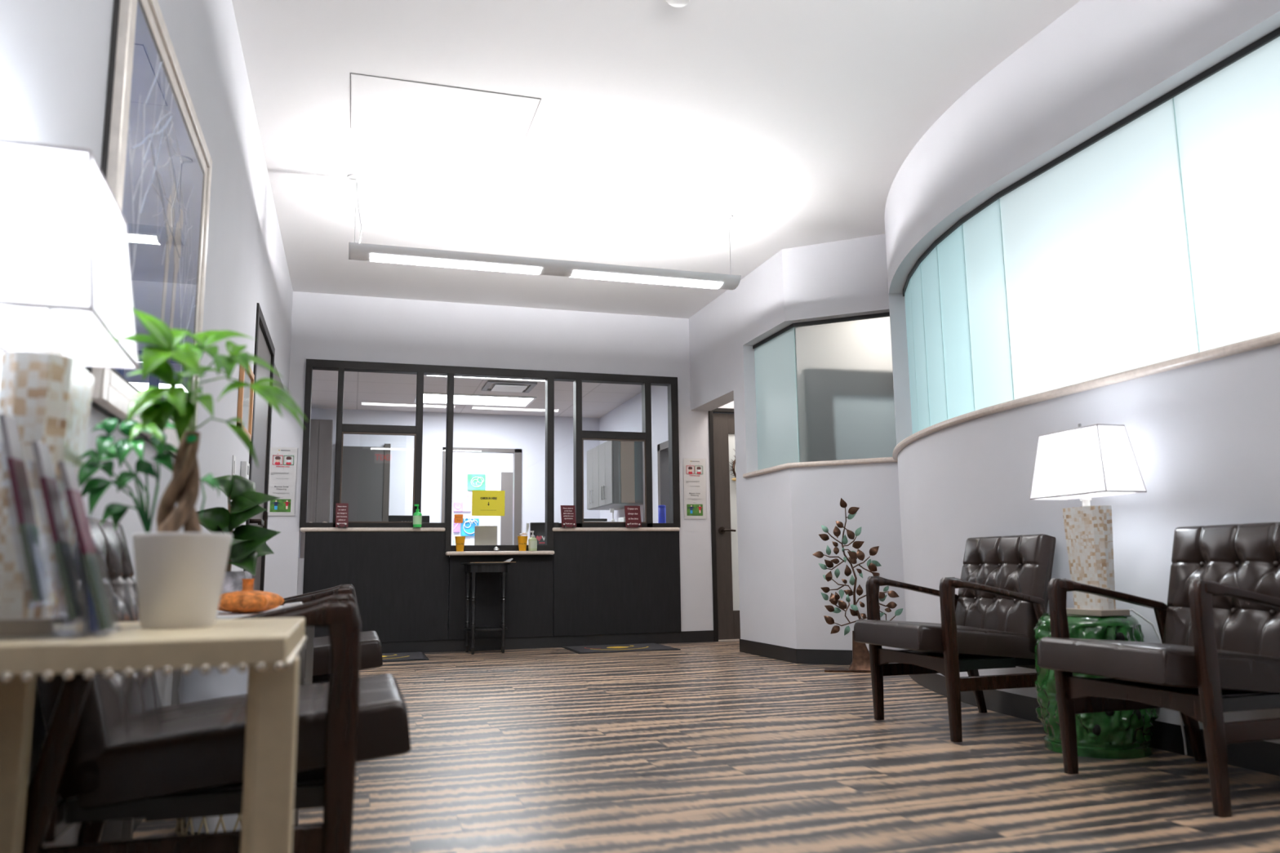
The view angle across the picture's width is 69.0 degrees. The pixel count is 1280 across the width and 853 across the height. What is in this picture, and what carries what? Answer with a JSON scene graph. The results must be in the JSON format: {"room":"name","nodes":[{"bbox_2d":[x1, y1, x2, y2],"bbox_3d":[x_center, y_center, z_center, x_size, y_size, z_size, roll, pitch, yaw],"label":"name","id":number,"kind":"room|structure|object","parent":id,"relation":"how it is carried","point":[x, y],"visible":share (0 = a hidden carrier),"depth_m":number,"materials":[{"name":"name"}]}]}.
{"room":"clinic waiting room","nodes":[
{"label":"clinic waiting room","id":0,"kind":"room"},
{"bbox_2d":[0,0,293,847],"bbox_3d":[-1.573,-0.361,3.091,0.120,3.070,9.857,2,-9,-17],"label":"wall","id":1,"kind":"structure","parent":0,"point":[55,54],"depth_m":3.35,"materials":[{"name":"paint"}]},
{"bbox_2d":[99,817,144,842],"bbox_3d":[-1.299,1.010,2.246,0.018,0.102,8.100,2,-9,-17],"label":"baseboard","id":2,"kind":"structure","parent":1,"relation":"attached to","point":[113,829],"depth_m":2.33,"materials":[{"name":"black rubber"}]},
{"bbox_2d":[85,0,212,457],"bbox_3d":[-1.352,-0.503,2.651,0.035,1.093,1.253,2,-9,-17],"label":"framed picture","id":3,"kind":"object","parent":1,"relation":"attached to","point":[157,162],"visible":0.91,"depth_m":2.46,"materials":[{"name":"grey glass"}]},
{"bbox_2d":[113,0,203,430],"bbox_3d":[-1.350,-0.503,2.651,0.002,0.905,1.065,2,-9,-17],"label":"print","id":4,"kind":"object","parent":3,"relation":"attached to","point":[162,202],"depth_m":2.54},
{"bbox_2d":[231,455,235,475],"bbox_3d":[-1.935,0.195,4.442,0.010,0.110,0.075,2,-9,-17],"label":"light switch","id":5,"kind":"object","parent":1,"relation":"attached to","point":[233,465],"visible":0.78,"depth_m":4.42,"materials":[{"name":"white plastic"}]},
{"bbox_2d":[240,461,249,479],"bbox_3d":[-2.030,0.241,4.789,0.032,0.115,0.130,2,-9,-17],"label":"wall control","id":6,"kind":"object","parent":1,"relation":"attached to","point":[245,465],"visible":0.6,"depth_m":4.73,"materials":[{"name":"white plastic"}]},
{"bbox_2d":[236,365,254,440],"bbox_3d":[-2.019,-0.133,4.776,0.021,0.360,0.490,2,-9,-17],"label":"framed certificate","id":7,"kind":"object","parent":1,"relation":"attached to","point":[246,394],"visible":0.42,"depth_m":4.77,"materials":[{"name":"brown wood"}]},
{"bbox_2d":[243,302,275,591],"bbox_3d":[-2.320,0.471,5.606,0.168,2.190,1.150,2,-9,-17],"label":"door","id":8,"kind":"structure","parent":1,"relation":"in","point":[264,349],"depth_m":5.78,"materials":[{"name":"wood"}]},
{"bbox_2d":[298,408,599,558],"bbox_3d":[-2.961,1.104,11.155,5.300,2.600,0.100,2,-9,-17],"label":"wall","id":9,"kind":"structure","parent":0,"point":[526,433],"depth_m":11.52,"materials":[{"name":"paint"}]},
{"bbox_2d":[341,443,391,521],"bbox_3d":[-3.276,1.284,10.950,0.610,2.190,0.049,2,-9,-17],"label":"door","id":10,"kind":"structure","parent":9,"relation":"in","point":[366,470],"depth_m":11.04,"materials":[{"name":"grey"}]},
{"bbox_2d":[441,447,521,545],"bbox_3d":[-1.946,1.348,11.421,0.970,2.170,0.120,2,-9,-17],"label":"door frame","id":11,"kind":"structure","parent":9,"relation":"attached to","point":[517,464],"depth_m":11.54,"materials":[{"name":"grey metal"}]},
{"bbox_2d":[448,452,513,556],"bbox_3d":[-2.251,1.209,12.591,4.100,2.800,2.230,2,-9,-17],"label":"wall","id":12,"kind":"structure","parent":0,"point":[491,464],"depth_m":13.68,"materials":[{"name":"paint"}]},
{"bbox_2d":[453,523,459,532],"bbox_3d":[-2.651,1.428,13.483,0.094,0.200,0.048,2,-9,-17],"label":"canvas painting","id":13,"kind":"object","parent":12,"relation":"attached to","point":[456,526],"visible":0.6,"depth_m":13.47,"materials":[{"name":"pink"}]},
{"bbox_2d":[453,502,462,511],"bbox_3d":[-2.641,1.171,13.525,0.125,0.124,0.048,2,-9,-17],"label":"canvas painting","id":14,"kind":"object","parent":12,"relation":"attached to","point":[458,507],"visible":1,"depth_m":13.51,"materials":[{"name":"white"}]},
{"bbox_2d":[453,493,462,502],"bbox_3d":[-2.643,1.046,13.545,0.125,0.125,0.045,2,-9,-17],"label":"canvas painting","id":15,"kind":"object","parent":12,"relation":"attached to","point":[458,498],"visible":1,"depth_m":13.53,"materials":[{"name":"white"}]},
{"bbox_2d":[462,502,471,511],"bbox_3d":[-2.520,1.175,13.565,0.125,0.124,0.043,2,-9,-17],"label":"canvas painting","id":16,"kind":"object","parent":12,"relation":"attached to","point":[466,506],"visible":1,"depth_m":13.55,"materials":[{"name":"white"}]},
{"bbox_2d":[462,493,471,502],"bbox_3d":[-2.522,1.050,13.583,0.125,0.125,0.043,2,-9,-17],"label":"canvas painting","id":17,"kind":"object","parent":12,"relation":"attached to","point":[466,497],"visible":1,"depth_m":13.57,"materials":[{"name":"white"}]},
{"bbox_2d":[461,517,479,536],"bbox_3d":[-2.468,1.459,13.532,0.254,0.260,0.052,2,-9,-17],"label":"canvas painting","id":18,"kind":"object","parent":12,"relation":"attached to","point":[468,526],"visible":0.94,"depth_m":13.52,"materials":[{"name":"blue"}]},
{"bbox_2d":[467,474,485,490],"bbox_3d":[-2.396,0.816,13.655,0.256,0.235,0.049,2,-9,-17],"label":"sign","id":19,"kind":"object","parent":12,"relation":"attached to","point":[475,482],"visible":1,"depth_m":13.64,"materials":[{"name":"teal paper"}]},
{"bbox_2d":[500,471,512,545],"bbox_3d":[-1.633,1.724,13.720,0.830,2.100,0.099,2,-9,-17],"label":"door","id":20,"kind":"structure","parent":12,"relation":"in","point":[506,521],"depth_m":13.70,"materials":[{"name":"grey metal"}]},
{"bbox_2d":[311,369,652,417],"bbox_3d":[-2.544,-0.450,9.866,5.250,0.080,3.233,2,-9,-17],"label":"ceiling","id":21,"kind":"structure","parent":0,"point":[362,390],"depth_m":10.26,"materials":[{"name":"paint"}]},
{"bbox_2d":[413,392,536,407],"bbox_3d":[-1.878,-0.304,10.585,1.310,0.017,0.600,2,-9,-17],"label":"recessed light","id":22,"kind":"object","parent":21,"relation":"in","point":[428,397],"visible":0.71,"depth_m":10.58,"materials":[{"name":"white plastic"}]},
{"bbox_2d":[423,394,532,405],"bbox_3d":[-1.878,-0.306,10.586,1.250,0.008,0.540,2,-9,-17],"label":"diffuser","id":23,"kind":"object","parent":22,"relation":"attached to","point":[461,399],"depth_m":10.59,"materials":[{"name":"white plastic"}]},
{"bbox_2d":[423,374,545,382],"bbox_3d":[-1.490,-0.507,9.261,1.270,0.017,0.310,2,-9,-17],"label":"recessed light","id":24,"kind":"object","parent":21,"relation":"in","point":[424,375],"visible":0.11,"depth_m":9.38,"materials":[{"name":"white plastic"}]},
{"bbox_2d":[481,380,537,392],"bbox_3d":[-1.383,-0.413,9.830,0.510,0.036,0.510,2,-9,-17],"label":"ceiling vent","id":25,"kind":"object","parent":21,"relation":"in","point":[497,388],"visible":1,"depth_m":9.74,"materials":[{"name":"grey plastic"}]},
{"bbox_2d":[490,384,527,392],"bbox_3d":[-1.383,-0.400,9.828,0.330,0.010,0.330,2,-9,-17],"label":"grille","id":26,"kind":"object","parent":25,"relation":"attached to","point":[497,388],"depth_m":9.79,"materials":[{"name":"white plastic"}]},
{"bbox_2d":[263,291,733,631],"bbox_3d":[-0.149,0.460,8.688,9.200,3.070,0.130,2,-9,-17],"label":"wall","id":27,"kind":"structure","parent":0,"point":[325,326],"depth_m":8.45,"materials":[{"name":"paint"}]},
{"bbox_2d":[267,447,297,515],"bbox_3d":[-2.971,0.456,7.740,0.227,0.580,0.006,2,-9,-17],"label":"notice","id":28,"kind":"object","parent":27,"relation":"attached to","point":[283,460],"visible":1,"depth_m":7.74,"materials":[{"name":"white paper"}]},
{"bbox_2d":[270,498,290,511],"bbox_3d":[-2.974,0.654,7.708,0.160,0.107,0.001,2,-9,-17],"label":"photo","id":29,"kind":"object","parent":28,"relation":"attached to","point":[277,504],"depth_m":7.71,"materials":[{"name":"green paper"}]},
{"bbox_2d":[299,359,680,551],"bbox_3d":[-1.243,0.292,8.328,3.339,1.633,0.110,2,-9,-17],"label":"window","id":30,"kind":"structure","parent":27,"relation":"in","point":[580,435],"depth_m":8.33,"materials":[{"name":"brown metal"}]},
{"bbox_2d":[453,514,462,523],"bbox_3d":[-1.583,0.805,8.134,0.076,0.076,0.004,2,-9,-17],"label":"sticky note","id":31,"kind":"object","parent":30,"relation":"attached to","point":[458,518],"visible":1,"depth_m":8.13,"materials":[{"name":"orange paper"}]},
{"bbox_2d":[471,490,505,515],"bbox_3d":[-1.339,0.674,8.229,0.298,0.243,0.006,2,-9,-17],"label":"sign","id":32,"kind":"object","parent":30,"relation":"attached to","point":[484,503],"visible":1,"depth_m":8.23,"materials":[{"name":"yellow paper"}]},
{"bbox_2d":[683,458,707,519],"bbox_3d":[0.519,0.588,8.800,0.234,0.580,0.006,2,-9,-17],"label":"notice","id":33,"kind":"object","parent":27,"relation":"attached to","point":[694,469],"visible":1,"depth_m":8.80,"materials":[{"name":"white paper"}]},
{"bbox_2d":[686,504,702,515],"bbox_3d":[0.516,0.785,8.768,0.160,0.107,0.001,2,-9,-17],"label":"photo","id":34,"kind":"object","parent":33,"relation":"attached to","point":[691,509],"depth_m":8.77,"materials":[{"name":"green paper"}]},
{"bbox_2d":[680,630,714,643],"bbox_3d":[-1.913,1.859,7.859,5.432,0.102,0.018,2,-9,-17],"label":"baseboard","id":35,"kind":"structure","parent":27,"relation":"attached to","point":[708,635],"depth_m":8.59,"materials":[{"name":"black rubber"}]},
{"bbox_2d":[708,408,740,641],"bbox_3d":[1.152,0.926,8.971,1.018,2.200,0.160,2,-9,-17],"label":"door","id":36,"kind":"structure","parent":27,"relation":"in","point":[724,535],"depth_m":8.86,"materials":[{"name":"brown wood"}]},
{"bbox_2d":[727,449,736,481],"bbox_3d":[1.035,0.411,8.992,0.416,0.394,0.037,2,-9,-17],"label":"twig wreath","id":37,"kind":"object","parent":36,"relation":"attached to","point":[734,461],"visible":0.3,"depth_m":8.95,"materials":[{"name":"brown plant"}]},
{"bbox_2d":[599,385,668,523],"bbox_3d":[-0.017,0.957,10.431,0.100,2.600,3.233,2,-9,-17],"label":"wall","id":38,"kind":"structure","parent":0,"point":[627,417],"depth_m":10.14,"materials":[{"name":"paint"}]},
{"bbox_2d":[586,445,624,510],"bbox_3d":[-0.381,0.600,10.785,0.409,0.700,0.555,2,-9,-17],"label":"upper cabinet","id":39,"kind":"object","parent":38,"relation":"attached to","point":[593,474],"visible":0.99,"depth_m":10.71,"materials":[{"name":"grey laminate"}]},
{"bbox_2d":[598,440,643,506],"bbox_3d":[-0.215,0.518,10.249,0.409,0.700,0.569,2,-9,-17],"label":"upper cabinet","id":40,"kind":"object","parent":38,"relation":"attached to","point":[620,462],"visible":0.91,"depth_m":10.00,"materials":[{"name":"grey laminate"}]},
{"bbox_2d":[657,440,669,523],"bbox_3d":[0.340,1.103,9.177,0.140,1.930,0.570,2,-9,-17],"label":"door frame","id":41,"kind":"structure","parent":38,"relation":"attached to","point":[662,448],"depth_m":9.45,"materials":[{"name":"grey metal"}]},
{"bbox_2d":[231,0,1080,318],"bbox_3d":[1.269,-1.833,4.276,9.200,0.120,10.007,2,-9,-17],"label":"ceiling","id":42,"kind":"structure","parent":0,"point":[655,122],"depth_m":5.10,"materials":[{"name":"white paint"}]},
{"bbox_2d":[350,72,541,148],"bbox_3d":[-1.036,-1.647,4.905,0.932,0.004,0.590,2,-9,-17],"label":"access panel","id":43,"kind":"object","parent":42,"relation":"attached to","point":[378,104],"visible":1,"depth_m":4.88,"materials":[{"name":"white paint"}]},
{"bbox_2d":[347,173,741,289],"bbox_3d":[-0.568,-1.228,6.002,2.533,0.518,0.210,2,-9,-17],"label":"pendant light","id":44,"kind":"object","parent":42,"relation":"hanging from","point":[357,251],"visible":1,"depth_m":5.87,"materials":[{"name":"grey metal"}]},
{"bbox_2d":[666,0,690,7],"bbox_3d":[0.160,-1.792,3.880,0.140,0.050,0.140,2,-9,-17],"label":"smoke detector","id":45,"kind":"object","parent":42,"relation":"attached to","point":[677,3],"visible":1,"depth_m":3.89,"materials":[{"name":"white plastic"}]},
{"bbox_2d":[132,640,1279,852],"bbox_3d":[0.462,1.733,6.542,9.200,0.100,15.800,2,-9,-17],"label":"floor","id":46,"kind":"structure","parent":0,"point":[707,747],"depth_m":3.13,"materials":[{"name":"wood"}]},
{"bbox_2d":[0,617,307,852],"bbox_3d":[-0.750,0.607,1.342,0.484,0.616,0.528,2,-9,-17],"label":"side table","id":47,"kind":"object","parent":46,"relation":"on","point":[270,647],"visible":1,"depth_m":1.24,"materials":[{"name":"beige wood"}]},
{"bbox_2d":[0,603,115,637],"bbox_3d":[-0.791,0.154,1.268,0.155,0.260,0.075,2,-9,-17],"label":"brochure holder","id":48,"kind":"object","parent":47,"relation":"on","point":[45,605],"visible":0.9,"depth_m":1.25,"materials":[{"name":"clear plastic"}]},
{"bbox_2d":[0,413,50,602],"bbox_3d":[-0.833,0.111,1.262,0.066,0.250,0.050,2,-9,-17],"label":"magazine","id":49,"kind":"object","parent":48,"relation":"in","point":[37,575],"visible":1,"depth_m":1.25,"materials":[{"name":"grey paper"}]},
{"bbox_2d":[31,440,85,619],"bbox_3d":[-0.792,0.141,1.270,0.069,0.239,0.050,2,-9,-17],"label":"magazine","id":50,"kind":"object","parent":48,"relation":"in","point":[74,604],"visible":1,"depth_m":1.26,"materials":[{"name":"grey paper"}]},
{"bbox_2d":[57,460,115,630],"bbox_3d":[-0.758,0.163,1.278,0.072,0.228,0.050,2,-9,-17],"label":"brochure","id":51,"kind":"object","parent":48,"relation":"in","point":[88,553],"visible":1,"depth_m":1.26,"materials":[{"name":"grey paper"}]},
{"bbox_2d":[0,138,139,634],"bbox_3d":[-0.920,-0.054,1.448,0.187,0.728,0.407,2,-9,-20],"label":"table lamp","id":52,"kind":"object","parent":47,"relation":"on","point":[66,291],"visible":0.95,"depth_m":1.35,"materials":[{"name":"beige fabric"}]},
{"bbox_2d":[59,595,117,633],"bbox_3d":[-0.793,0.240,1.337,0.057,0.110,0.110,2,-9,-17],"label":"stand","id":53,"kind":"object","parent":47,"relation":"on","point":[71,630],"visible":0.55,"depth_m":1.33,"materials":[{"name":"clear plastic"}]},
{"bbox_2d":[78,535,99,632],"bbox_3d":[-0.779,0.221,1.317,0.025,0.135,0.050,2,-9,-17],"label":"brochure","id":54,"kind":"object","parent":53,"relation":"in","point":[92,625],"visible":0.54,"depth_m":1.29,"materials":[{"name":"white paper"}]},
{"bbox_2d":[77,307,307,629],"bbox_3d":[-0.722,0.067,1.496,0.355,0.498,0.230,2,-9,-17],"label":"potted plant","id":55,"kind":"object","parent":47,"relation":"on","point":[180,575],"visible":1,"depth_m":1.46,"materials":[{"name":"green plant"}]},
{"bbox_2d":[174,666,248,835],"bbox_3d":[-1.125,0.870,2.618,0.320,0.479,0.328,2,-9,-17],"label":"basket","id":56,"kind":"object","parent":46,"relation":"on","point":[194,686],"visible":0.12,"depth_m":2.49,"materials":[{"name":"grey"}]},
{"bbox_2d":[22,516,410,852],"bbox_3d":[-0.851,0.596,1.925,0.707,0.814,0.624,2,-9,-17],"label":"armchair","id":57,"kind":"object","parent":46,"relation":"on","point":[110,750],"visible":0.66,"depth_m":1.68,"materials":[{"name":"brown leather"}]},
{"bbox_2d":[120,605,314,840],"bbox_3d":[-1.190,0.835,2.720,0.451,0.585,0.680,2,-9,-17],"label":"side table","id":58,"kind":"object","parent":46,"relation":"on","point":[127,824],"visible":0.02,"depth_m":2.59,"materials":[{"name":"white wood"}]},
{"bbox_2d":[196,475,280,594],"bbox_3d":[-1.257,0.357,2.912,0.255,0.419,0.220,-3,-9,12],"label":"leaf plant","id":59,"kind":"object","parent":58,"relation":"on","point":[248,544],"visible":0.84,"depth_m":2.91,"materials":[{"name":"green plant"}]},
{"bbox_2d":[217,578,284,613],"bbox_3d":[-1.093,0.471,2.594,0.189,0.092,0.199,2,-9,-17],"label":"pumpkin","id":60,"kind":"object","parent":58,"relation":"on","point":[247,600],"visible":0.95,"depth_m":2.54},
{"bbox_2d":[281,601,302,608],"bbox_3d":[-1.051,0.544,2.829,0.070,0.020,0.080,2,-9,-17],"label":"card","id":61,"kind":"object","parent":58,"relation":"on","point":[286,605],"visible":0.5,"depth_m":2.79,"materials":[{"name":"white paper"}]},
{"bbox_2d":[299,418,333,558],"bbox_3d":[-3.718,1.133,10.677,0.295,2.420,0.350,2,-9,-17],"label":"tall cabinet","id":62,"kind":"object","parent":46,"relation":"on","point":[321,430],"visible":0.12,"depth_m":10.64,"materials":[{"name":"grey wood"}]},
{"bbox_2d":[280,584,382,684],"bbox_3d":[-1.343,0.841,3.518,0.707,0.814,0.624,2,-9,-17],"label":"armchair","id":63,"kind":"object","parent":46,"relation":"on","point":[371,650],"visible":0.07,"depth_m":3.35,"materials":[{"name":"brown leather"}]},
{"bbox_2d":[382,652,429,662],"bbox_3d":[-2.148,1.841,7.418,0.866,0.012,0.655,2,-9,-17],"label":"floor mat","id":64,"kind":"object","parent":46,"relation":"on","point":[406,656],"visible":0.35,"depth_m":7.42,"materials":[{"name":"black rubber"}]},
{"bbox_2d":[461,562,511,654],"bbox_3d":[-1.285,1.523,7.838,0.410,0.745,0.310,2,-9,-17],"label":"stool","id":65,"kind":"object","parent":46,"relation":"on","point":[502,567],"visible":1,"depth_m":7.78,"materials":[{"name":"black paint"}]},
{"bbox_2d":[463,626,507,631],"bbox_3d":[-1.283,1.700,7.813,0.353,0.018,0.267,2,-9,-17],"label":"shelf","id":66,"kind":"object","parent":65,"relation":"attached to","point":[467,628],"depth_m":7.73,"materials":[{"name":"black paint"}]},
{"bbox_2d":[470,558,515,563],"bbox_3d":[-1.244,1.135,7.885,0.350,0.034,0.200,3,-9,-21],"label":"clipboard","id":67,"kind":"object","parent":65,"relation":"on","point":[509,559],"visible":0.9,"depth_m":7.89,"materials":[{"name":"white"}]},
{"bbox_2d":[302,531,680,653],"bbox_3d":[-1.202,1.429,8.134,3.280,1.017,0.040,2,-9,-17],"label":"reception desk","id":68,"kind":"object","parent":46,"relation":"on","point":[596,588],"visible":0.89,"depth_m":8.12,"materials":[{"name":"grey laminate"}]},
{"bbox_2d":[300,527,444,533],"bbox_3d":[-2.283,0.890,7.996,1.180,0.035,0.285,2,-9,-17],"label":"countertop","id":69,"kind":"structure","parent":68,"relation":"on","point":[303,530],"depth_m":7.86,"materials":[{"name":"beige stone"}]},
{"bbox_2d":[335,502,348,527],"bbox_3d":[-2.495,0.743,7.800,0.100,0.203,0.090,3,-9,-24],"label":"sign","id":70,"kind":"object","parent":69,"relation":"on","point":[341,509],"visible":1,"depth_m":7.79,"materials":[{"name":"red plastic"}]},
{"bbox_2d":[413,504,422,527],"bbox_3d":[-1.901,0.763,7.960,0.073,0.195,0.073,2,-9,-17],"label":"sanitizer bottle","id":71,"kind":"object","parent":69,"relation":"on","point":[417,516],"visible":1,"depth_m":7.93,"materials":[{"name":"green plastic"}]},
{"bbox_2d":[445,551,554,555],"bbox_3d":[-1.251,1.122,8.237,0.938,0.034,0.365,2,-9,-17],"label":"countertop","id":72,"kind":"structure","parent":68,"relation":"on","point":[466,553],"depth_m":8.07,"materials":[{"name":"beige stone"}]},
{"bbox_2d":[454,536,465,551],"bbox_3d":[-1.547,1.010,8.010,0.092,0.128,0.092,2,-9,-17],"label":"pail","id":73,"kind":"object","parent":72,"relation":"on","point":[460,540],"visible":1,"depth_m":7.98,"materials":[{"name":"orange"}]},
{"bbox_2d":[517,532,528,551],"bbox_3d":[-1.030,1.010,8.170,0.092,0.162,0.092,2,-9,-17],"label":"pail","id":74,"kind":"object","parent":72,"relation":"on","point":[522,540],"visible":1,"depth_m":8.14,"materials":[{"name":"orange"}]},
{"bbox_2d":[528,530,537,551],"bbox_3d":[-0.943,1.006,8.192,0.077,0.175,0.077,2,-9,-17],"label":"sanitizer bottle","id":75,"kind":"object","parent":72,"relation":"on","point":[532,541],"visible":1,"depth_m":8.16,"materials":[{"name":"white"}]},
{"bbox_2d":[552,527,679,531],"bbox_3d":[-0.246,0.957,8.616,1.205,0.035,0.285,2,-9,-17],"label":"countertop","id":76,"kind":"structure","parent":68,"relation":"on","point":[554,529],"depth_m":8.48,"materials":[{"name":"beige stone"}]},
{"bbox_2d":[560,505,576,527],"bbox_3d":[-0.645,0.806,8.363,0.135,0.198,0.090,3,-9,-23],"label":"sign","id":77,"kind":"object","parent":76,"relation":"on","point":[567,512],"visible":1,"depth_m":8.35,"materials":[{"name":"red paper"}]},
{"bbox_2d":[624,506,641,527],"bbox_3d":[-0.067,0.826,8.539,0.150,0.198,0.090,2,-9,-20],"label":"sign","id":78,"kind":"object","parent":76,"relation":"on","point":[633,513],"visible":1,"depth_m":8.53,"materials":[{"name":"red plastic"}]},
{"bbox_2d":[562,643,680,653],"bbox_3d":[-0.174,1.905,8.011,0.870,0.012,0.670,2,-9,-17],"label":"floor mat","id":79,"kind":"object","parent":46,"relation":"on","point":[642,646],"visible":1,"depth_m":7.93,"materials":[{"name":"black rubber"}]},
{"bbox_2d":[718,639,739,641],"bbox_3d":[1.155,2.011,8.831,0.925,0.012,0.112,2,-9,-17],"label":"threshold","id":80,"kind":"object","parent":46,"relation":"on","point":[727,639],"visible":0.21,"depth_m":8.68,"materials":[{"name":"beige stone"}]},
{"bbox_2d":[812,497,902,672],"bbox_3d":[1.445,1.043,6.193,0.572,1.137,0.150,-3,-9,12],"label":"leaf sculpture","id":81,"kind":"object","parent":46,"relation":"on","point":[860,663],"visible":0.89,"depth_m":6.19,"materials":[{"name":"brown metal"}]},
{"bbox_2d":[853,533,1055,742],"bbox_3d":[1.375,0.889,4.071,0.707,0.814,0.624,2,-9,-17],"label":"armchair","id":82,"kind":"object","parent":46,"relation":"on","point":[1002,596],"visible":1,"depth_m":3.95,"materials":[{"name":"brown leather"}]},
{"bbox_2d":[1033,613,1158,759],"bbox_3d":[1.716,0.965,3.532,0.405,0.496,0.404,2,-9,-17],"label":"garden stool","id":83,"kind":"object","parent":46,"relation":"on","point":[1126,734],"visible":0.53,"depth_m":3.38,"materials":[{"name":"green ceramic"}]},
{"bbox_2d":[1029,423,1186,755],"bbox_3d":[1.774,0.595,3.547,0.311,1.220,0.407,2,-9,-17],"label":"table lamp","id":84,"kind":"object","parent":83,"relation":"on","point":[1085,463],"depth_m":3.48,"materials":[{"name":"beige fabric"}]},
{"bbox_2d":[1036,522,1279,817],"bbox_3d":[1.730,0.718,2.959,0.707,0.814,0.624,2,-9,-17],"label":"armchair","id":85,"kind":"object","parent":46,"relation":"on","point":[1218,653],"visible":1,"depth_m":2.92,"materials":[{"name":"brown leather"}]},
{"bbox_3d":[-1.411,1.628,8.549,3.580,0.750,0.420,2,-9,-17],"label":"office desk","id":86,"kind":"object","parent":46,"relation":"on","visible":0},
{"bbox_2d":[388,515,429,522],"bbox_3d":[-2.083,1.016,8.383,0.360,0.428,0.160,2,-9,-17],"label":"monitor","id":87,"kind":"object","parent":86,"relation":"on","point":[391,517],"visible":0.27,"depth_m":8.36,"materials":[{"name":"black plastic"}]},
{"bbox_2d":[474,525,497,545],"bbox_3d":[-1.421,1.083,8.577,0.207,0.337,0.160,2,-9,-17],"label":"monitor","id":88,"kind":"object","parent":86,"relation":"on","point":[483,535],"visible":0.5,"depth_m":8.55,"materials":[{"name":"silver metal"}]},
{"bbox_2d":[529,522,559,537],"bbox_3d":[-0.900,1.088,8.759,0.275,0.368,0.160,2,-9,-17],"label":"monitor","id":89,"kind":"object","parent":86,"relation":"on","point":[539,528],"visible":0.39,"depth_m":8.72,"materials":[{"name":"black plastic"}]},
{"bbox_2d":[533,534,545,545],"bbox_3d":[-0.910,1.061,8.718,0.180,0.100,0.006,2,-9,-17],"label":"card","id":90,"kind":"object","parent":89,"relation":"attached to","point":[540,538],"visible":0.36,"depth_m":8.71,"materials":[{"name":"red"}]},
{"bbox_2d":[583,518,607,521],"bbox_3d":[-0.487,1.096,8.991,0.290,0.400,0.300,2,-9,-17],"label":"printer","id":91,"kind":"object","parent":86,"relation":"on","point":[584,519],"visible":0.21,"depth_m":8.91,"materials":[{"name":"grey plastic"}]},
{"bbox_2d":[609,508,614,521],"bbox_3d":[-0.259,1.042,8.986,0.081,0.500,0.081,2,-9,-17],"label":"pump bottle","id":92,"kind":"object","parent":86,"relation":"on","point":[611,510],"visible":0.23,"depth_m":9.01,"materials":[{"name":"white plastic"}]},
{"bbox_2d":[617,517,625,521],"bbox_3d":[-0.103,1.095,9.068,0.170,0.415,0.200,2,-9,-17],"label":"tray","id":93,"kind":"object","parent":86,"relation":"on","point":[620,519],"visible":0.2,"depth_m":9.04,"materials":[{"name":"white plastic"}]},
{"bbox_3d":[0.166,1.138,9.091,0.240,0.330,0.180,2,-9,-17],"label":"paper stack","id":94,"kind":"object","parent":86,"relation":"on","visible":0},
{"bbox_2d":[657,505,666,523],"bbox_3d":[0.217,0.875,9.158,0.076,0.200,0.076,2,-9,-17],"label":"wipes canister","id":95,"kind":"object","parent":94,"relation":"on","point":[661,508],"visible":0.78,"depth_m":9.13,"materials":[{"name":"blue plastic"}]},
{"bbox_2d":[688,233,906,650],"bbox_3d":[1.038,0.283,7.609,0.641,3.070,2.664,4,-10,-29],"label":"wall","id":96,"kind":"structure","parent":0,"point":[781,514],"depth_m":6.92,"materials":[{"name":"paint"}]},
{"bbox_2d":[739,639,869,665],"bbox_3d":[1.222,1.674,6.891,0.464,0.102,1.654,5,-10,-32],"label":"baseboard","id":97,"kind":"structure","parent":96,"relation":"attached to","point":[807,656],"depth_m":6.63,"materials":[{"name":"black rubber"}]},
{"bbox_2d":[742,457,897,478],"bbox_3d":[1.280,0.309,7.008,0.554,0.035,1.484,7,-11,-41],"label":"window ledge","id":98,"kind":"object","parent":96,"relation":"attached to","point":[885,460],"visible":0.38,"depth_m":6.73,"materials":[{"name":"beige stone"}]},
{"bbox_2d":[752,311,896,470],"bbox_3d":[1.328,-0.241,7.076,0.360,1.072,1.430,7,-12,-43],"label":"window","id":99,"kind":"structure","parent":96,"relation":"in","point":[824,388],"depth_m":6.91,"materials":[{"name":"clear glass"}]},
{"bbox_2d":[884,0,1279,743],"bbox_3d":[2.356,-0.403,3.149,0.866,3.070,7.660,1,-9,-10],"label":"wall","id":100,"kind":"structure","parent":0,"point":[1204,437],"depth_m":3.95,"materials":[{"name":"paint"}]},
{"bbox_2d":[892,331,1279,460],"bbox_3d":[2.351,-0.319,2.916,0.712,0.035,7.251,1,-9,-12],"label":"window ledge","id":101,"kind":"object","parent":100,"relation":"attached to","point":[1273,339],"visible":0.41,"depth_m":3.74,"materials":[{"name":"beige stone"}]},
{"bbox_2d":[902,26,1279,434],"bbox_3d":[2.209,-0.783,3.539,0.471,1.072,5.962,1,-9,-11],"label":"window","id":102,"kind":"structure","parent":100,"relation":"in","point":[1154,238],"depth_m":3.88,"materials":[{"name":"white glass"}]},
{"bbox_2d":[909,673,1279,776],"bbox_3d":[2.279,1.064,2.916,0.703,0.102,7.665,1,-9,-9],"label":"baseboard","id":103,"kind":"structure","parent":100,"relation":"attached to","point":[1264,757],"depth_m":3.45,"materials":[{"name":"black rubber"}]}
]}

